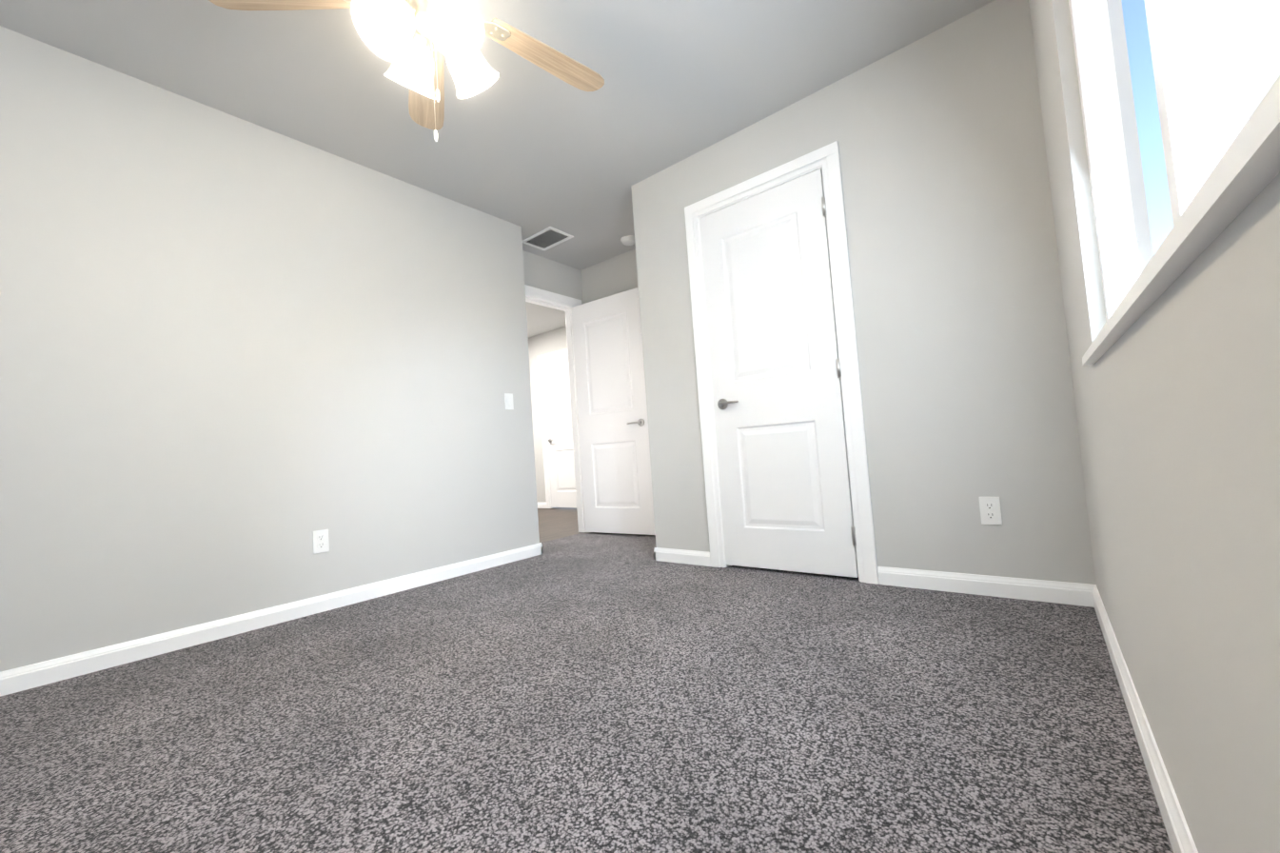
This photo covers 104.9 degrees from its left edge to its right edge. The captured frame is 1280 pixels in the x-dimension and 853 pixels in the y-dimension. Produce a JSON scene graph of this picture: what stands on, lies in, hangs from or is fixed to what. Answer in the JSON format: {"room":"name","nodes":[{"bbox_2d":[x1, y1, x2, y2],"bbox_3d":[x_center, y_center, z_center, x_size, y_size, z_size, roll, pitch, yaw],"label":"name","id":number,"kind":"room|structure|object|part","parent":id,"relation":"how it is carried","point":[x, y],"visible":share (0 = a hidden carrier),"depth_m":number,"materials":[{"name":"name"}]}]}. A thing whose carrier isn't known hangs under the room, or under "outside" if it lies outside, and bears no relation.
{"room":"empty bedroom","nodes":[
{"label":"empty bedroom","id":0,"kind":"room"},
{"bbox_2d":[0,25,539,671],"bbox_3d":[-2.040,-0.263,2.464,0.450,2.440,3.375,-6,-4,39],"label":"wall","id":1,"kind":"structure","parent":0,"point":[240,361],"depth_m":2.25,"materials":[{"name":"grey paint"}]},
{"bbox_2d":[0,542,542,696],"bbox_3d":[-1.738,0.892,2.311,0.013,0.081,3.268,-6,-4,39],"label":"baseboard","id":2,"kind":"structure","parent":1,"relation":"attached to","point":[68,666],"depth_m":2.18,"materials":[{"name":"white wood"}]},
{"bbox_2d":[312,529,329,553],"bbox_3d":[-1.622,0.584,2.501,0.008,0.114,0.070,-6,-4,39],"label":"outlet","id":3,"kind":"object","parent":1,"relation":"attached to","point":[321,542],"visible":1,"depth_m":2.50,"materials":[{"name":"white plastic"}]},
{"bbox_2d":[504,393,513,409],"bbox_3d":[-0.922,-0.177,3.473,0.013,0.114,0.070,-6,-4,39],"label":"light switch","id":4,"kind":"object","parent":1,"relation":"attached to","point":[508,401],"visible":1,"depth_m":3.47,"materials":[{"name":"white plastic"}]},
{"bbox_2d":[0,0,995,337],"bbox_3d":[-1.190,-1.565,3.261,6.140,0.120,5.690,-6,-4,39],"label":"ceiling","id":5,"kind":"structure","parent":0,"point":[529,147],"depth_m":2.27,"materials":[{"name":"grey paint"}]},
{"bbox_2d":[208,0,604,141],"bbox_3d":[-0.628,-1.282,1.571,1.306,0.695,1.307,-6,-4,39],"label":"ceiling fan","id":6,"kind":"object","parent":5,"relation":"hanging from","point":[453,31],"visible":1,"depth_m":1.59,"materials":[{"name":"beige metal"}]},
{"bbox_3d":[-1.053,-1.356,1.528,0.486,0.049,0.478,-6,-4,39],"label":"blade","id":7,"kind":"part","parent":6,"relation":"part of","materials":[{"name":"brown wood"}]},
{"bbox_3d":[-0.668,-1.280,1.567,0.268,0.695,0.268,-6,-4,39],"label":"motor","id":8,"kind":"part","parent":6,"relation":"part of","materials":[{"name":"gold metal"}]},
{"bbox_3d":[-0.388,-1.387,1.810,0.185,0.049,0.634,-6,-4,39],"label":"blade","id":9,"kind":"part","parent":6,"relation":"part of","materials":[{"name":"brown wood"}]},
{"bbox_2d":[522,226,573,250],"bbox_3d":[-0.743,-1.496,3.935,0.360,0.009,0.250,-6,-4,39],"label":"ceiling vent","id":10,"kind":"object","parent":5,"relation":"in","point":[547,238],"visible":1,"depth_m":3.93,"materials":[{"name":"white metal"}]},
{"bbox_2d":[620,235,634,245],"bbox_3d":[-0.090,-1.519,4.039,0.132,0.041,0.132,-6,-4,39],"label":"smoke detector","id":11,"kind":"object","parent":5,"relation":"attached to","point":[628,240],"visible":0.88,"depth_m":4.00,"materials":[{"name":"white plastic"}]},
{"bbox_2d":[528,326,567,502],"bbox_3d":[-0.698,-0.149,6.443,2.450,2.440,0.120,-6,-4,39],"label":"wall","id":12,"kind":"structure","parent":0,"point":[549,342],"depth_m":6.95,"materials":[{"name":"grey paint"}]},
{"bbox_2d":[537,502,546,508],"bbox_3d":[-1.444,1.113,6.962,0.367,0.081,0.013,-6,-4,39],"label":"baseboard","id":13,"kind":"structure","parent":12,"relation":"attached to","point":[541,504],"depth_m":6.88,"materials":[{"name":"white wood"}]},
{"bbox_2d":[537,348,567,508],"bbox_3d":[-0.960,0.031,6.654,0.954,2.144,0.153,-6,-4,39],"label":"door frame","id":14,"kind":"structure","parent":12,"relation":"attached to","point":[551,355],"depth_m":6.85,"materials":[{"name":"white wood"}]},
{"bbox_2d":[542,354,576,507],"bbox_3d":[-0.982,0.069,6.616,0.779,2.030,0.144,-6,-4,39],"label":"hall door","id":15,"kind":"structure","parent":12,"relation":"in","point":[560,437],"depth_m":6.68,"materials":[{"name":"white wood"}]},
{"bbox_2d":[522,250,583,304],"bbox_3d":[-0.778,-0.255,4.298,0.120,2.440,1.065,-6,-4,39],"label":"wall","id":16,"kind":"structure","parent":0,"point":[541,272],"depth_m":4.35,"materials":[{"name":"grey paint"}]},
{"bbox_2d":[524,284,588,532],"bbox_3d":[-0.823,-0.105,4.222,0.153,2.144,0.934,-6,-4,39],"label":"door frame","id":17,"kind":"structure","parent":16,"relation":"attached to","point":[548,299],"depth_m":4.49,"materials":[{"name":"white wood"}]},
{"bbox_2d":[537,507,583,542],"bbox_3d":[-2.376,1.128,4.223,2.635,0.096,5.690,-6,-4,39],"label":"floor","id":18,"kind":"structure","parent":0,"point":[556,522],"depth_m":5.24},
{"bbox_2d":[0,531,1173,852],"bbox_3d":[-0.383,0.864,1.820,3.505,0.100,4.440,-6,-4,39],"label":"floor carpet","id":19,"kind":"object","parent":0,"point":[594,692],"visible":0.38,"depth_m":1.26,"materials":[{"name":"grey carpet"}]},
{"bbox_2d":[581,248,638,303],"bbox_3d":[0.904,-0.409,3.553,3.450,2.440,0.120,-6,-4,39],"label":"wall","id":20,"kind":"structure","parent":0,"point":[612,276],"depth_m":4.41,"materials":[{"name":"grey paint"}]},
{"bbox_2d":[571,287,655,534],"bbox_3d":[-0.245,-0.105,4.240,0.759,2.030,0.144,-6,-4,35],"label":"entry door","id":21,"kind":"structure","parent":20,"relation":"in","point":[615,448],"depth_m":4.21,"materials":[{"name":"white wood"}]},
{"bbox_2d":[630,178,671,548],"bbox_3d":[0.317,-0.374,3.447,0.120,2.440,0.780,-6,-4,39],"label":"wall","id":22,"kind":"structure","parent":0,"point":[660,502],"depth_m":3.14,"materials":[{"name":"grey paint"}]},
{"bbox_2d":[645,0,1096,584],"bbox_3d":[0.956,-0.467,2.510,2.058,2.440,0.120,-6,-4,39],"label":"wall","id":23,"kind":"structure","parent":0,"point":[961,341],"depth_m":2.14,"materials":[{"name":"grey paint"}]},
{"bbox_2d":[654,547,710,566],"bbox_3d":[0.265,0.789,2.983,0.381,0.081,0.013,-6,-4,39],"label":"baseboard","id":24,"kind":"structure","parent":23,"relation":"attached to","point":[680,556],"depth_m":2.98,"materials":[{"name":"white wood"}]},
{"bbox_2d":[699,168,858,577],"bbox_3d":[0.713,-0.254,2.651,0.727,2.030,0.144,-6,-4,39],"label":"closet door","id":25,"kind":"structure","parent":23,"relation":"in","point":[783,466],"depth_m":2.61,"materials":[{"name":"white wood"}]},
{"bbox_2d":[684,140,878,584],"bbox_3d":[0.735,-0.292,2.688,0.902,2.144,0.153,-6,-4,39],"label":"door frame","id":26,"kind":"structure","parent":23,"relation":"attached to","point":[825,159],"depth_m":2.44,"materials":[{"name":"white wood"}]},
{"bbox_2d":[877,566,1088,606],"bbox_3d":[1.396,0.664,2.075,0.725,0.081,0.013,-6,-4,39],"label":"baseboard","id":27,"kind":"structure","parent":23,"relation":"attached to","point":[1031,589],"depth_m":2.04,"materials":[{"name":"white wood"}]},
{"bbox_2d":[978,496,1002,524],"bbox_3d":[1.449,0.348,2.035,0.070,0.114,0.008,-6,-4,39],"label":"outlet","id":28,"kind":"object","parent":23,"relation":"attached to","point":[990,510],"visible":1,"depth_m":2.03,"materials":[{"name":"white plastic"}]},
{"bbox_2d":[1028,0,1279,852],"bbox_3d":[0.807,-0.546,0.783,0.120,2.440,4.320,-6,-4,39],"label":"wall","id":29,"kind":"structure","parent":0,"point":[1176,387],"depth_m":0.57,"materials":[{"name":"grey paint"}]},
{"bbox_2d":[1084,583,1198,852],"bbox_3d":[0.629,0.636,0.506,0.013,0.081,3.420,-6,-4,39],"label":"baseboard","id":30,"kind":"structure","parent":29,"relation":"attached to","point":[1181,839],"depth_m":0.96,"materials":[{"name":"white wood"}]},
{"bbox_2d":[1068,0,1279,365],"bbox_3d":[0.621,-0.787,0.624,0.110,1.270,1.560,-6,-4,39],"label":"window","id":31,"kind":"structure","parent":29,"relation":"in","point":[1221,148],"depth_m":0.58,"materials":[{"name":"white"}]},
{"label":"outside","id":32,"kind":"structure","parent":0,"visible":0},
{"bbox_2d":[1232,0,1279,118],"bbox_3d":[0.981,-0.837,0.334,0.001,3.250,3.500,-6,-4,39],"label":"sky","id":33,"kind":"structure","parent":32,"point":[1258,27],"depth_m":1.50,"materials":[{"name":"white"}]}
]}

